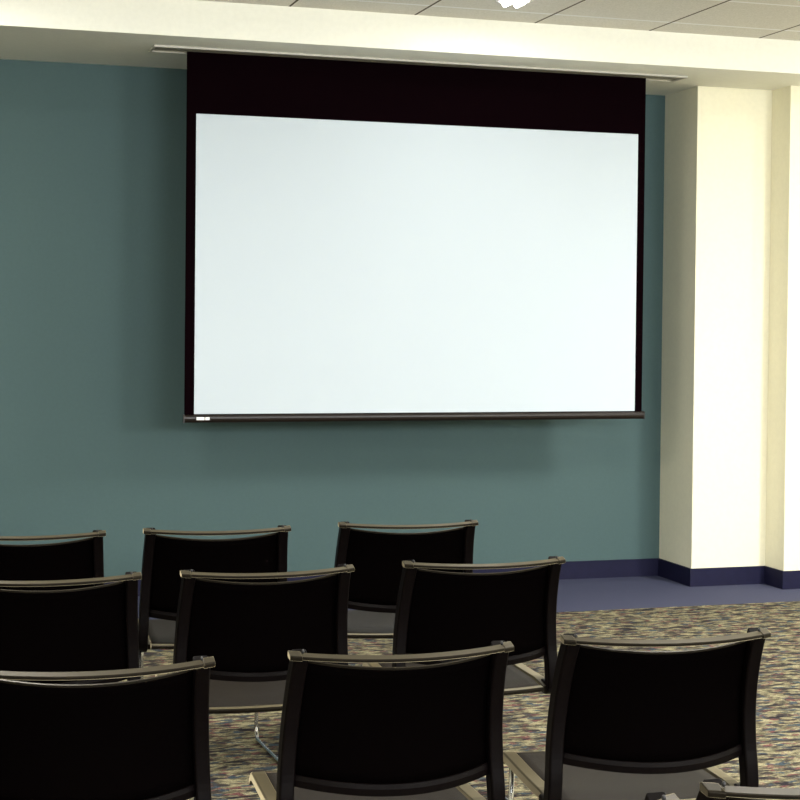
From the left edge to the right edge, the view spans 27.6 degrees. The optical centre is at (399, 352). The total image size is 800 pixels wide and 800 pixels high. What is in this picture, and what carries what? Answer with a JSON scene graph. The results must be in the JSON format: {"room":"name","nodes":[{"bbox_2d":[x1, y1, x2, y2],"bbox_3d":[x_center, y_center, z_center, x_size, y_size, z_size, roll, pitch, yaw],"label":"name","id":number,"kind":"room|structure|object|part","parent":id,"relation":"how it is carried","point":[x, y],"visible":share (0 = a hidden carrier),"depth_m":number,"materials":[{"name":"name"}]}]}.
{"room":"conference room","nodes":[
{"label":"conference room","id":0,"kind":"room"},
{"bbox_2d":[0,59,664,576],"bbox_3d":[-1.917,-0.201,8.742,7.433,3.039,0.150,0,1,-17],"label":"wall","id":1,"kind":"structure","parent":0,"point":[94,435],"depth_m":8.85,"materials":[{"name":"teal paint"}]},
{"bbox_2d":[104,558,799,595],"bbox_3d":[-0.303,1.281,8.857,10.600,0.103,0.637,0,1,-17],"label":"baseboard","id":2,"kind":"structure","parent":1,"relation":"attached to","point":[720,576],"depth_m":9.46,"materials":[{"name":"blue plastic"}]},
{"bbox_2d":[0,0,799,94],"bbox_3d":[-0.238,-1.664,8.685,10.600,0.277,1.174,0,1,-17],"label":"ceiling","id":3,"kind":"structure","parent":0,"point":[102,32],"depth_m":8.22,"materials":[{"name":"paint"}]},
{"bbox_2d":[149,45,687,422],"bbox_3d":[0.142,-0.577,8.597,2.915,1.884,0.185,0,1,-17],"label":"projection screen","id":4,"kind":"object","parent":3,"relation":"hanging from","point":[368,238],"visible":1,"depth_m":8.62,"materials":[{"name":"white fabric"}]},
{"bbox_3d":[0.157,-1.516,8.561,2.891,0.004,0.115,0,1,-17],"label":"closure panel","id":5,"kind":"part","parent":4,"relation":"part of","materials":[{"name":"beige"}]},
{"bbox_2d":[123,576,799,799],"bbox_3d":[1.331,1.505,3.498,10.600,0.100,11.849,0,1,-17],"label":"floor","id":6,"kind":"structure","parent":0,"point":[235,752],"depth_m":7.41,"materials":[{"name":"carpet"}]},
{"bbox_2d":[0,529,105,590],"bbox_3d":[-1.226,0.973,5.359,0.512,0.836,0.588,0,1,-14],"label":"chair","id":7,"kind":"object","parent":6,"relation":"on","point":[82,558],"visible":0.21,"depth_m":5.15,"materials":[{"name":"black fabric"}]},
{"bbox_3d":[-1.162,0.577,5.105,0.476,0.016,0.082,0,1,-14],"label":"rail","id":8,"kind":"part","parent":7,"relation":"part of","materials":[{"name":"metal"}]},
{"bbox_2d":[0,571,141,683],"bbox_3d":[-0.984,0.993,4.505,0.512,0.836,0.588,0,1,-15],"label":"chair","id":9,"kind":"object","parent":6,"relation":"on","point":[95,628],"visible":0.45,"depth_m":4.30,"materials":[{"name":"black fabric"}]},
{"bbox_3d":[-0.913,0.596,4.253,0.476,0.016,0.082,0,1,-15],"label":"rail","id":10,"kind":"part","parent":9,"relation":"part of","materials":[{"name":"silver metal"}]},
{"bbox_3d":[-0.935,0.877,4.327,0.431,0.040,0.105,0,1,-15],"label":"rail","id":11,"kind":"part","parent":9,"relation":"part of","materials":[{"name":"black plastic"}]},
{"bbox_2d":[0,656,214,799],"bbox_3d":[-0.666,1.017,3.427,0.512,0.836,0.588,0,1,-15],"label":"chair","id":12,"kind":"object","parent":6,"relation":"on","point":[146,738],"visible":1,"depth_m":3.21,"materials":[{"name":"black fabric"}]},
{"bbox_3d":[-0.596,0.620,3.175,0.476,0.016,0.082,0,1,-15],"label":"rail","id":13,"kind":"part","parent":12,"relation":"part of","materials":[{"name":"metal"}]},
{"bbox_3d":[-0.617,0.901,3.249,0.431,0.040,0.105,0,1,-15],"label":"rail","id":14,"kind":"part","parent":12,"relation":"part of","materials":[{"name":"black metal"}]},
{"bbox_2d":[138,525,290,762],"bbox_3d":[-0.648,0.976,5.529,0.512,0.836,0.588,0,1,-13],"label":"chair","id":15,"kind":"object","parent":6,"relation":"on","point":[163,559],"visible":0.52,"depth_m":5.31,"materials":[{"name":"black fabric"}]},
{"bbox_3d":[-0.880,1.182,5.522,0.017,0.421,0.496,0,1,-8],"label":"sled leg","id":16,"kind":"part","parent":15,"relation":"part of","materials":[{"name":"grey metal"}]},
{"bbox_3d":[-0.660,0.954,5.581,0.403,0.022,0.433,0,1,-13],"label":"seat","id":17,"kind":"part","parent":15,"relation":"part of","materials":[{"name":"grey fabric"}]},
{"bbox_3d":[-0.611,0.964,5.372,0.413,0.012,0.062,0,1,-13],"label":"seat rail","id":18,"kind":"part","parent":15,"relation":"part of","materials":[{"name":"metal"}]},
{"bbox_3d":[-0.605,0.860,5.349,0.431,0.040,0.105,0,1,-13],"label":"rail","id":19,"kind":"part","parent":15,"relation":"part of","materials":[{"name":"black plastic"}]},
{"bbox_3d":[-0.601,0.723,5.334,0.437,0.262,0.120,0,1,-13],"label":"backrest","id":20,"kind":"part","parent":15,"relation":"part of","materials":[{"name":"black fabric"}]},
{"bbox_3d":[-0.586,0.579,5.274,0.476,0.016,0.082,0,1,-13],"label":"rail","id":21,"kind":"part","parent":15,"relation":"part of","materials":[{"name":"silver metal"}]},
{"bbox_3d":[-0.439,1.184,5.625,0.017,0.421,0.496,0,1,-19],"label":"sled leg","id":22,"kind":"part","parent":15,"relation":"part of","materials":[{"name":"grey metal"}]},
{"bbox_2d":[155,564,354,713],"bbox_3d":[-0.427,0.995,4.669,0.512,0.836,0.588,0,1,-17],"label":"chair","id":23,"kind":"object","parent":6,"relation":"on","point":[249,630],"visible":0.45,"depth_m":4.45,"materials":[{"name":"black fabric"}]},
{"bbox_3d":[-0.381,0.983,4.516,0.413,0.012,0.062,0,1,-17],"label":"seat rail","id":24,"kind":"part","parent":23,"relation":"part of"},
{"bbox_3d":[-0.443,0.973,4.721,0.403,0.022,0.433,0,1,-17],"label":"seat","id":25,"kind":"part","parent":23,"relation":"part of","materials":[{"name":"grey fabric"}]},
{"bbox_3d":[-0.369,0.742,4.478,0.437,0.262,0.120,0,1,-17],"label":"backrest","id":26,"kind":"part","parent":23,"relation":"part of","materials":[{"name":"black fabric"}]},
{"bbox_3d":[-0.350,0.598,4.419,0.476,0.016,0.082,0,1,-17],"label":"rail","id":27,"kind":"part","parent":23,"relation":"part of","materials":[{"name":"metal"}]},
{"bbox_3d":[-0.374,0.879,4.493,0.431,0.040,0.105,0,1,-17],"label":"rail","id":28,"kind":"part","parent":23,"relation":"part of","materials":[{"name":"black plastic"}]},
{"bbox_2d":[249,640,513,799],"bbox_3d":[-0.056,1.020,3.615,0.512,0.836,0.588,0,1,-15],"label":"chair","id":29,"kind":"object","parent":6,"relation":"on","point":[348,732],"visible":1,"depth_m":3.40,"materials":[{"name":"black fabric"}]},
{"bbox_3d":[-0.287,1.002,3.628,0.038,0.042,0.440,0,1,-15],"label":"seat rail","id":30,"kind":"part","parent":29,"relation":"part of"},
{"bbox_3d":[-0.069,0.998,3.667,0.403,0.022,0.433,0,1,-15],"label":"seat","id":31,"kind":"part","parent":29,"relation":"part of","materials":[{"name":"grey fabric"}]},
{"bbox_3d":[-0.008,0.904,3.437,0.431,0.040,0.105,0,1,-15],"label":"rail","id":32,"kind":"part","parent":29,"relation":"part of","materials":[{"name":"black plastic"}]},
{"bbox_3d":[-0.004,0.766,3.421,0.437,0.262,0.120,0,1,-15],"label":"backrest","id":33,"kind":"part","parent":29,"relation":"part of","materials":[{"name":"black fabric"}]},
{"bbox_3d":[0.013,0.623,3.362,0.476,0.016,0.082,0,1,-15],"label":"rail","id":34,"kind":"part","parent":29,"relation":"part of","materials":[{"name":"silver metal"}]},
{"bbox_3d":[0.140,1.004,3.740,0.032,0.042,0.441,0,1,-15],"label":"seat rail","id":35,"kind":"part","parent":29,"relation":"part of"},
{"bbox_2d":[334,519,478,638],"bbox_3d":[-0.019,0.978,5.737,0.512,0.836,0.588,0,1,-11],"label":"chair","id":36,"kind":"object","parent":6,"relation":"on","point":[376,557],"visible":0.47,"depth_m":5.51,"materials":[{"name":"black fabric"}]},
{"bbox_3d":[0.013,0.966,5.579,0.413,0.012,0.062,0,1,-11],"label":"seat rail","id":37,"kind":"part","parent":36,"relation":"part of","materials":[{"name":"metal"}]},
{"bbox_3d":[-0.030,0.956,5.790,0.403,0.022,0.433,0,1,-11],"label":"seat","id":38,"kind":"part","parent":36,"relation":"part of","materials":[{"name":"grey fabric"}]},
{"bbox_3d":[0.018,0.862,5.556,0.431,0.040,0.105,0,1,-11],"label":"rail","id":39,"kind":"part","parent":36,"relation":"part of","materials":[{"name":"black plastic"}]},
{"bbox_3d":[0.022,0.725,5.541,0.437,0.262,0.120,0,1,-11],"label":"backrest","id":40,"kind":"part","parent":36,"relation":"part of","materials":[{"name":"black fabric"}]},
{"bbox_3d":[0.035,0.581,5.481,0.476,0.016,0.082,0,1,-11],"label":"rail","id":41,"kind":"part","parent":36,"relation":"part of","materials":[{"name":"silver metal"}]},
{"bbox_2d":[362,556,565,799],"bbox_3d":[0.181,0.997,4.877,0.512,0.836,0.588,0,1,-15],"label":"chair","id":42,"kind":"object","parent":6,"relation":"on","point":[437,611],"visible":0.57,"depth_m":4.66,"materials":[{"name":"black fabric"}]},
{"bbox_3d":[-0.051,0.980,4.891,0.032,0.042,0.440,0,1,-14],"label":"seat rail","id":43,"kind":"part","parent":42,"relation":"part of","materials":[{"name":"brown metal"}]},
{"bbox_3d":[0.168,0.975,4.929,0.403,0.022,0.433,0,1,-15],"label":"seat","id":44,"kind":"part","parent":42,"relation":"part of","materials":[{"name":"grey fabric"}]},
{"bbox_3d":[0.228,0.881,4.698,0.431,0.040,0.105,0,1,-15],"label":"rail","id":45,"kind":"part","parent":42,"relation":"part of","materials":[{"name":"black plastic"}]},
{"bbox_3d":[0.233,0.744,4.683,0.437,0.262,0.120,0,1,-15],"label":"backrest","id":46,"kind":"part","parent":42,"relation":"part of","materials":[{"name":"black fabric"}]},
{"bbox_3d":[0.249,0.600,4.624,0.476,0.016,0.082,0,1,-15],"label":"rail","id":47,"kind":"part","parent":42,"relation":"part of","materials":[{"name":"silver metal"}]},
{"bbox_3d":[0.222,0.985,4.721,0.413,0.012,0.062,0,1,-15],"label":"seat rail","id":48,"kind":"part","parent":42,"relation":"part of","materials":[{"name":"brown metal"}]},
{"bbox_3d":[0.377,0.982,5.002,0.032,0.042,0.440,0,1,-15],"label":"seat rail","id":49,"kind":"part","parent":42,"relation":"part of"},
{"bbox_2d":[503,628,770,799],"bbox_3d":[0.533,1.022,3.804,0.512,0.836,0.588,0,1,-12],"label":"chair","id":50,"kind":"object","parent":6,"relation":"on","point":[622,724],"visible":0.91,"depth_m":3.59,"materials":[{"name":"black fabric"}]},
{"bbox_3d":[0.301,1.227,3.802,0.017,0.421,0.496,0,1,-7],"label":"sled leg","id":51,"kind":"part","parent":50,"relation":"part of","materials":[{"name":"grey metal"}]},
{"bbox_3d":[0.302,1.004,3.828,0.038,0.042,0.440,0,1,-12],"label":"seat rail","id":52,"kind":"part","parent":50,"relation":"part of","materials":[{"name":"brown metal"}]},
{"bbox_3d":[0.522,1.000,3.857,0.403,0.022,0.433,0,1,-12],"label":"seat","id":53,"kind":"part","parent":50,"relation":"part of","materials":[{"name":"grey fabric"}]},
{"bbox_3d":[0.573,0.906,3.624,0.431,0.040,0.105,0,1,-12],"label":"rail","id":54,"kind":"part","parent":50,"relation":"part of","materials":[{"name":"black plastic"}]},
{"bbox_3d":[0.577,0.769,3.609,0.437,0.262,0.120,0,1,-12],"label":"backrest","id":55,"kind":"part","parent":50,"relation":"part of","materials":[{"name":"black fabric"}]},
{"bbox_3d":[0.591,0.625,3.549,0.476,0.016,0.082,0,1,-12],"label":"rail","id":56,"kind":"part","parent":50,"relation":"part of","materials":[{"name":"metal"}]},
{"bbox_3d":[0.734,1.007,3.921,0.032,0.042,0.441,0,1,-13],"label":"seat rail","id":57,"kind":"part","parent":50,"relation":"part of","materials":[{"name":"metal"}]},
{"bbox_2d":[645,791,679,799],"bbox_3d":[0.103,1.043,2.503,0.512,0.836,0.588,0,1,-16],"label":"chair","id":58,"kind":"object","parent":6,"relation":"on","point":[661,795],"visible":1,"depth_m":2.35,"materials":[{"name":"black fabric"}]},
{"bbox_2d":[696,778,799,799],"bbox_3d":[0.613,1.044,2.692,0.512,0.836,0.588,0,1,-16],"label":"chair","id":59,"kind":"object","parent":6,"relation":"on","point":[710,789],"visible":1,"depth_m":2.39,"materials":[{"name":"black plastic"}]},
{"bbox_3d":[0.686,0.648,2.441,0.476,0.016,0.082,0,1,-16],"label":"rail","id":60,"kind":"part","parent":59,"relation":"part of","materials":[{"name":"metal"}]},
{"bbox_2d":[200,0,799,40],"bbox_3d":[1.509,-1.622,2.956,10.600,0.100,10.844,0,1,-17],"label":"ceiling","id":61,"kind":"structure","parent":0,"point":[766,19],"depth_m":8.04,"materials":[{"name":"tile"}]},
{"bbox_2d":[495,0,533,7],"bbox_3d":[0.541,-1.660,7.740,0.184,0.032,0.184,0,1,-17],"label":"recessed light","id":62,"kind":"object","parent":61,"relation":"in","point":[517,3],"visible":1,"depth_m":7.74,"materials":[{"name":"white"}]},
{"bbox_2d":[659,86,771,568],"bbox_3d":[1.853,-0.093,9.676,0.526,2.862,0.568,0,1,-17],"label":"wall column","id":63,"kind":"structure","parent":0,"point":[716,226],"depth_m":9.41,"materials":[{"name":"beige paint"}]},
{"bbox_2d":[765,86,799,570],"bbox_3d":[3.422,-0.084,10.047,2.792,2.862,0.775,0,1,-17],"label":"wall","id":64,"kind":"structure","parent":0,"point":[782,552],"depth_m":9.31,"materials":[{"name":"beige paint"}]}
]}

